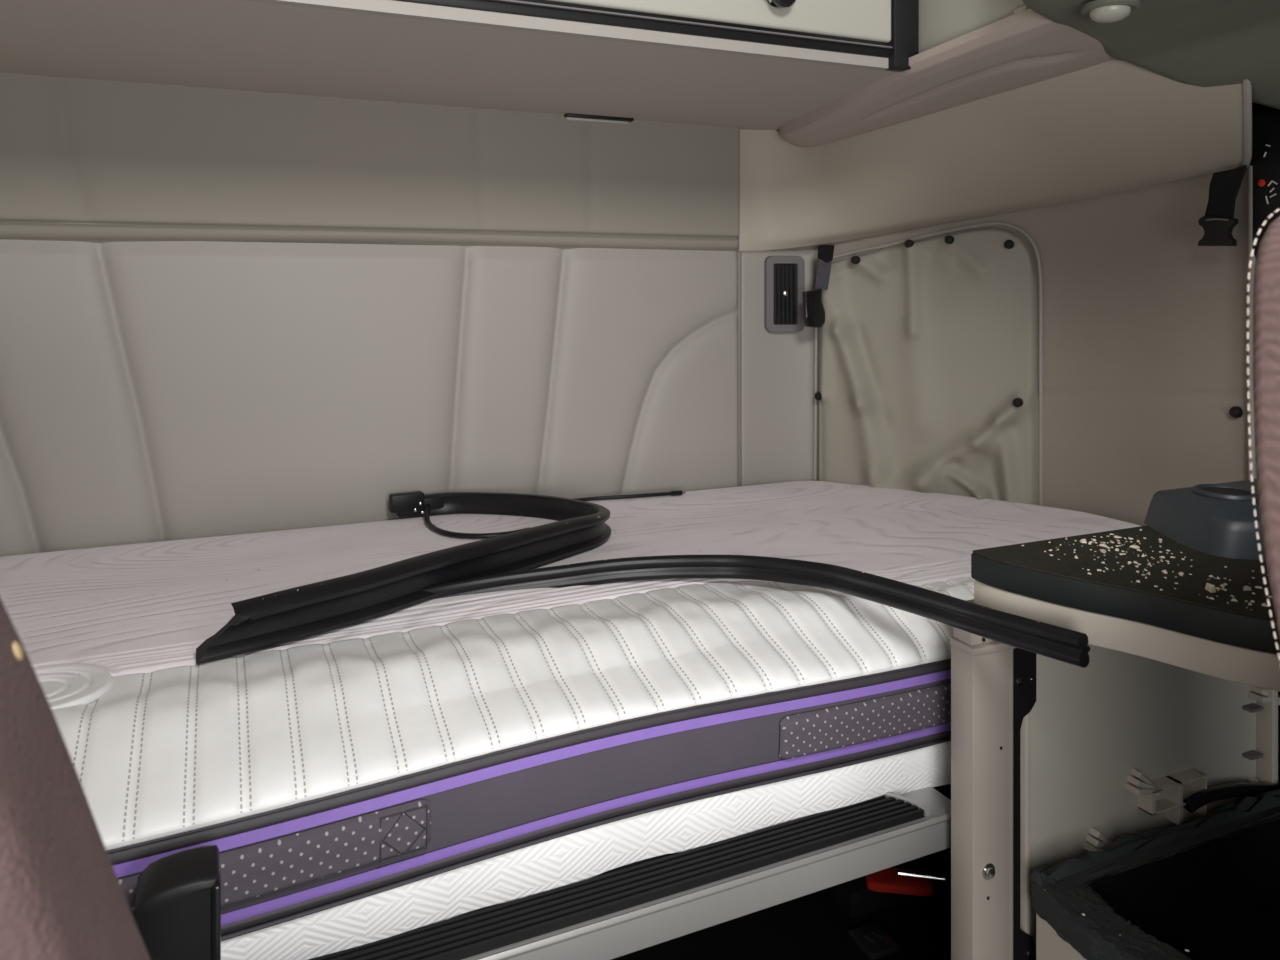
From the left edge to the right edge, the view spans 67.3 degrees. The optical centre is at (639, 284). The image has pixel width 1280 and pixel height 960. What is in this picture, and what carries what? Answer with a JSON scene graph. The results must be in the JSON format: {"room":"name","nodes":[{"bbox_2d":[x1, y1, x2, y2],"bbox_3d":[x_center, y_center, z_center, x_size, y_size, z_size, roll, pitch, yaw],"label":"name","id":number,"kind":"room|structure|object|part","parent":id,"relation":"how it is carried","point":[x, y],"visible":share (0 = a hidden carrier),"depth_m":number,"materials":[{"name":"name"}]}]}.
{"room":"vehicle interior","nodes":[
{"label":"vehicle interior","id":0,"kind":"room"},
{"bbox_2d":[0,72,739,556],"bbox_3d":[-0.766,0.116,1.770,2.180,0.968,0.029,0,0,-24],"label":"wall","id":1,"kind":"structure","parent":0,"point":[151,391],"depth_m":1.84,"materials":[{"name":"beige leather"}]},
{"bbox_2d":[0,0,918,129],"bbox_3d":[-0.594,-0.638,1.490,2.290,0.583,0.724,0,0,-24],"label":"upper cabinet","id":2,"kind":"object","parent":1,"relation":"attached to","point":[742,64],"visible":1,"depth_m":1.50,"materials":[{"name":"beige plastic"}]},
{"bbox_3d":[-0.553,-0.558,1.163,2.102,0.323,0.024,0,0,-24],"label":"door","id":3,"kind":"part","parent":2,"relation":"part of","materials":[{"name":"white plastic"}]},
{"bbox_3d":[0.213,-0.444,1.467,0.051,0.046,0.034,0,0,-24],"label":"latch knob","id":4,"kind":"part","parent":2,"relation":"part of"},
{"bbox_2d":[740,251,813,485],"bbox_3d":[0.319,0.211,2.241,0.181,0.578,0.018,0,0,-13],"label":"wall panel","id":5,"kind":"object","parent":1,"relation":"attached to","point":[777,368],"depth_m":2.24,"materials":[{"name":"beige plastic"}]},
{"bbox_2d":[338,129,778,245],"bbox_3d":[-0.494,0.150,1.934,2.850,2.200,0.001,0,0,-24],"label":"wall","id":6,"kind":"structure","parent":0,"point":[778,129],"depth_m":1.94,"materials":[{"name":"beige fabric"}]},
{"bbox_2d":[611,799,950,959],"bbox_3d":[0.161,1.250,0.442,2.850,0.001,3.280,0,0,-24],"label":"under-bed storage space","id":7,"kind":"structure","parent":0,"point":[812,926],"depth_m":1.85,"materials":[{"name":"black carpet"}]},
{"bbox_2d":[0,598,150,959],"bbox_3d":[-0.340,0.637,0.028,0.640,1.225,0.625,0,0,-24],"label":"seat","id":8,"kind":"object","parent":7,"relation":"on","point":[62,897],"visible":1,"depth_m":0.35,"materials":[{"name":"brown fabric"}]},
{"bbox_2d":[134,845,220,959],"bbox_3d":[-0.407,0.878,0.839,0.077,0.743,0.052,0,0,-24],"label":"black armrest","id":9,"kind":"object","parent":7,"relation":"on","point":[177,913],"visible":1,"depth_m":0.83,"materials":[{"name":"plastic"}]},
{"bbox_2d":[308,784,950,959],"bbox_3d":[-0.213,0.964,1.469,2.290,0.572,0.999,0,0,-24],"label":"frame","id":10,"kind":"object","parent":7,"relation":"on","point":[635,906],"visible":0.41,"depth_m":1.11,"materials":[{"name":"metal"}]},
{"bbox_2d":[0,481,1139,959],"bbox_3d":[-0.203,0.570,1.486,2.324,0.248,0.939,0,0,-24],"label":"mattress","id":11,"kind":"object","parent":10,"relation":"on","point":[432,761],"visible":0.66,"depth_m":1.16,"materials":[{"name":"white fabric"}]},
{"bbox_3d":[-0.360,0.561,0.924,0.323,0.059,0.010,0,0,-26],"label":"carry handle","id":12,"kind":"part","parent":11,"relation":"part of","materials":[{"name":"fabric"}]},
{"bbox_2d":[196,491,610,663],"bbox_3d":[-0.290,0.419,1.514,0.443,0.066,0.779,0,0,5],"label":"seal","id":13,"kind":"object","parent":11,"relation":"on","point":[292,614],"visible":1,"depth_m":1.38,"materials":[{"name":"black plastic"}]},
{"bbox_3d":[-0.331,0.436,1.758,0.260,0.022,0.104,0,0,32],"label":"cord","id":14,"kind":"part","parent":13,"relation":"part of","materials":[{"name":"black rubber"}]},
{"bbox_3d":[-0.242,0.460,1.574,2.322,0.026,0.746,0,0,-24],"label":"panel","id":15,"kind":"part","parent":11,"relation":"part of","materials":[{"name":"white fabric"}]},
{"bbox_2d":[575,490,685,500],"bbox_3d":[-0.047,0.444,2.008,0.302,0.011,0.019,0,0,-20],"label":"cable","id":16,"kind":"object","parent":11,"relation":"on","point":[679,492],"visible":0.77,"depth_m":2.02,"materials":[{"name":"black rubber"}]},
{"bbox_2d":[420,555,1090,667],"bbox_3d":[0.106,0.418,1.314,0.905,0.099,0.306,0,0,21],"label":"seal","id":17,"kind":"object","parent":11,"relation":"on","point":[1062,644],"visible":0.93,"depth_m":1.38,"materials":[{"name":"black rubber"}]},
{"bbox_3d":[0.346,0.568,1.272,0.384,0.064,0.010,0,0,-26],"label":"carry handle","id":18,"kind":"part","parent":11,"relation":"part of","materials":[{"name":"fabric"}]},
{"bbox_2d":[848,922,898,959],"bbox_3d":[0.443,1.240,1.824,0.065,0.019,0.074,0,0,-24],"label":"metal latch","id":19,"kind":"object","parent":7,"relation":"on","point":[871,938],"visible":1,"depth_m":1.81,"materials":[{"name":"black metal"}]},
{"bbox_2d":[826,851,950,918],"bbox_3d":[0.531,1.208,1.951,0.258,0.084,0.167,0,0,-24],"label":"tool","id":20,"kind":"object","parent":7,"relation":"on","point":[927,875],"visible":0.71,"depth_m":1.92,"materials":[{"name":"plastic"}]},
{"bbox_3d":[0.517,1.190,1.921,0.128,0.020,0.060,0,0,9],"label":"handle","id":21,"kind":"part","parent":20,"relation":"part of","materials":[{"name":"red plastic"}]},
{"bbox_2d":[950,599,1035,959],"bbox_3d":[0.457,0.827,1.230,0.117,0.846,0.048,0,0,-24],"label":"support post","id":22,"kind":"object","parent":7,"relation":"on","point":[993,683],"visible":0.84,"depth_m":1.21,"materials":[{"name":"beige metal"}]},
{"bbox_3d":[0.436,0.853,1.224,0.070,0.795,0.040,0,0,-24],"label":"post","id":23,"kind":"part","parent":22,"relation":"part of","materials":[{"name":"beige metal"}]},
{"bbox_2d":[971,525,1279,690],"bbox_3d":[0.818,0.366,1.129,0.694,0.073,0.450,0,0,-24],"label":"table","id":24,"kind":"object","parent":22,"relation":"on","point":[1181,627],"visible":0.9,"depth_m":1.07,"materials":[{"name":"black plastic"}]},
{"bbox_2d":[1021,529,1271,609],"bbox_3d":[0.619,0.326,1.126,0.237,0.008,0.277,0,0,-24],"label":"crumbs","id":25,"kind":"object","parent":24,"relation":"on","point":[1211,588],"visible":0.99,"depth_m":1.13,"materials":[{"name":"beige food"}]},
{"bbox_2d":[1144,479,1265,559],"bbox_3d":[0.857,0.304,1.272,0.368,0.052,0.239,0,0,-24],"label":"cup holder","id":26,"kind":"object","parent":24,"relation":"on","point":[1218,519],"visible":0.7,"depth_m":1.23,"materials":[{"name":"grey plastic"}]},
{"bbox_2d":[1020,644,1279,959],"bbox_3d":[0.724,0.827,1.355,0.505,0.846,0.050,0,0,-24],"label":"panel","id":27,"kind":"object","parent":7,"relation":"on","point":[1113,747],"visible":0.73,"depth_m":1.33,"materials":[{"name":"beige plastic"}]},
{"bbox_2d":[1030,789,1279,959],"bbox_3d":[0.812,0.985,1.097,0.541,0.530,0.458,0,0,-24],"label":"storage bin","id":28,"kind":"object","parent":7,"relation":"on","point":[1207,886],"visible":1,"depth_m":1.25,"materials":[{"name":"plastic"}]},
{"bbox_2d":[1183,783,1279,812],"bbox_3d":[0.891,0.748,1.401,0.273,0.065,0.018,0,0,-24],"label":"corrugated hose","id":29,"kind":"object","parent":28,"relation":"on","point":[1201,798],"visible":0.92,"depth_m":1.37,"materials":[{"name":"black plastic"}]},
{"bbox_2d":[1247,209,1279,659],"bbox_3d":[0.734,0.591,0.491,0.561,1.319,0.510,0,0,-24],"label":"passenger seat","id":30,"kind":"object","parent":7,"relation":"on","point":[1266,286],"visible":1,"depth_m":0.59,"materials":[{"name":"fabric"}]},
{"bbox_2d":[738,162,1250,525],"bbox_3d":[0.689,0.205,1.992,1.017,0.830,0.189,0,0,37],"label":"wall","id":31,"kind":"structure","parent":0,"point":[1145,329],"depth_m":1.84,"materials":[{"name":"fabric"}]},
{"bbox_2d":[764,256,804,331],"bbox_3d":[0.337,0.021,2.234,0.096,0.178,0.016,0,0,-11],"label":"air vent","id":32,"kind":"object","parent":31,"relation":"attached to","point":[784,276],"visible":0.99,"depth_m":2.23,"materials":[{"name":"grey plastic"}]},
{"bbox_3d":[0.336,0.021,2.239,0.062,0.144,0.006,0,0,-11],"label":"plate","id":33,"kind":"part","parent":32,"relation":"part of","materials":[{"name":"black plastic"}]},
{"bbox_2d":[802,245,833,327],"bbox_3d":[0.401,0.003,2.156,0.084,0.186,0.015,0,0,-24],"label":"strap","id":34,"kind":"object","parent":31,"relation":"hanging from","point":[813,309],"visible":1,"depth_m":2.15,"materials":[{"name":"black fabric"}]},
{"bbox_2d":[813,221,1042,505],"bbox_3d":[0.607,0.207,2.099,0.502,0.685,0.077,0,0,30],"label":"window cover","id":35,"kind":"structure","parent":31,"relation":"in","point":[925,350],"depth_m":2.09,"materials":[{"name":"fabric"}]},
{"bbox_2d":[779,9,1113,147],"bbox_3d":[0.600,-0.365,1.566,0.277,0.112,1.385,0,0,-24],"label":"trim","id":36,"kind":"structure","parent":31,"relation":"attached to","point":[1024,48],"depth_m":1.59,"materials":[{"name":"plastic"}]},
{"bbox_2d":[919,0,1028,52],"bbox_3d":[0.559,-0.651,1.511,0.130,0.558,0.253,0,0,-24],"label":"locker","id":37,"kind":"object","parent":36,"relation":"on","point":[940,21],"visible":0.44,"depth_m":1.51,"materials":[{"name":"beige plastic"}]},
{"bbox_2d":[739,59,1242,250],"bbox_3d":[0.686,-0.227,1.877,0.378,0.297,1.076,0,0,-34],"label":"wall panel","id":38,"kind":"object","parent":31,"relation":"attached to","point":[1113,126],"depth_m":1.86,"materials":[{"name":"plastic"}]},
{"bbox_2d":[1198,165,1246,245],"bbox_3d":[0.978,-0.131,1.617,0.017,0.132,0.080,0,0,-24],"label":"strap","id":39,"kind":"object","parent":31,"relation":"attached to","point":[1218,223],"visible":1,"depth_m":1.62,"materials":[{"name":"black fabric"}]},
{"bbox_2d":[1229,406,1242,417],"bbox_3d":[1.016,0.217,1.643,0.015,0.020,0.020,0,0,-24],"label":"button","id":40,"kind":"object","parent":31,"relation":"attached to","point":[1235,412],"visible":1,"depth_m":1.64,"materials":[{"name":"black plastic"}]},
{"bbox_2d":[1241,79,1251,170],"bbox_3d":[0.931,-0.285,1.477,0.017,0.187,0.364,0,0,32],"label":"trim","id":41,"kind":"structure","parent":31,"relation":"attached to","point":[1246,85],"depth_m":1.47,"materials":[{"name":"beige plastic"}]},
{"bbox_2d":[1249,165,1256,479],"bbox_3d":[1.033,0.200,1.608,0.035,0.800,0.011,0,0,-24],"label":"trim","id":42,"kind":"structure","parent":31,"relation":"attached to","point":[1253,259],"depth_m":1.60,"materials":[{"name":"beige plastic"}]},
{"bbox_2d":[1250,103,1279,783],"bbox_3d":[1.386,0.150,0.972,0.120,2.200,3.265,0,0,-24],"label":"wall","id":43,"kind":"structure","parent":0,"point":[1255,106],"depth_m":1.58,"materials":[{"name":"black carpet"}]},
{"bbox_2d":[1251,105,1279,257],"bbox_3d":[1.078,-0.133,1.496,0.034,0.409,0.249,0,0,-24],"label":"panel","id":44,"kind":"object","parent":43,"relation":"attached to","point":[1265,160],"visible":0.77,"depth_m":1.58,"materials":[{"name":"black plastic"}]},
{"label":"ceiling","id":45,"kind":"structure","parent":0,"visible":0},
{"bbox_2d":[1022,0,1279,109],"bbox_3d":[0.895,-0.662,1.096,0.720,0.825,0.887,0,0,-24],"label":"ceiling panel","id":46,"kind":"object","parent":45,"relation":"attached to","point":[1201,43],"visible":0.9,"depth_m":1.34,"materials":[{"name":"beige plastic"}]},
{"bbox_2d":[1081,0,1139,22],"bbox_3d":[0.601,-0.347,1.229,0.068,0.022,0.068,0,0,-24],"label":"lamp","id":47,"kind":"object","parent":46,"relation":"attached to","point":[1100,11],"depth_m":1.21,"materials":[{"name":"white plastic"}]}
]}

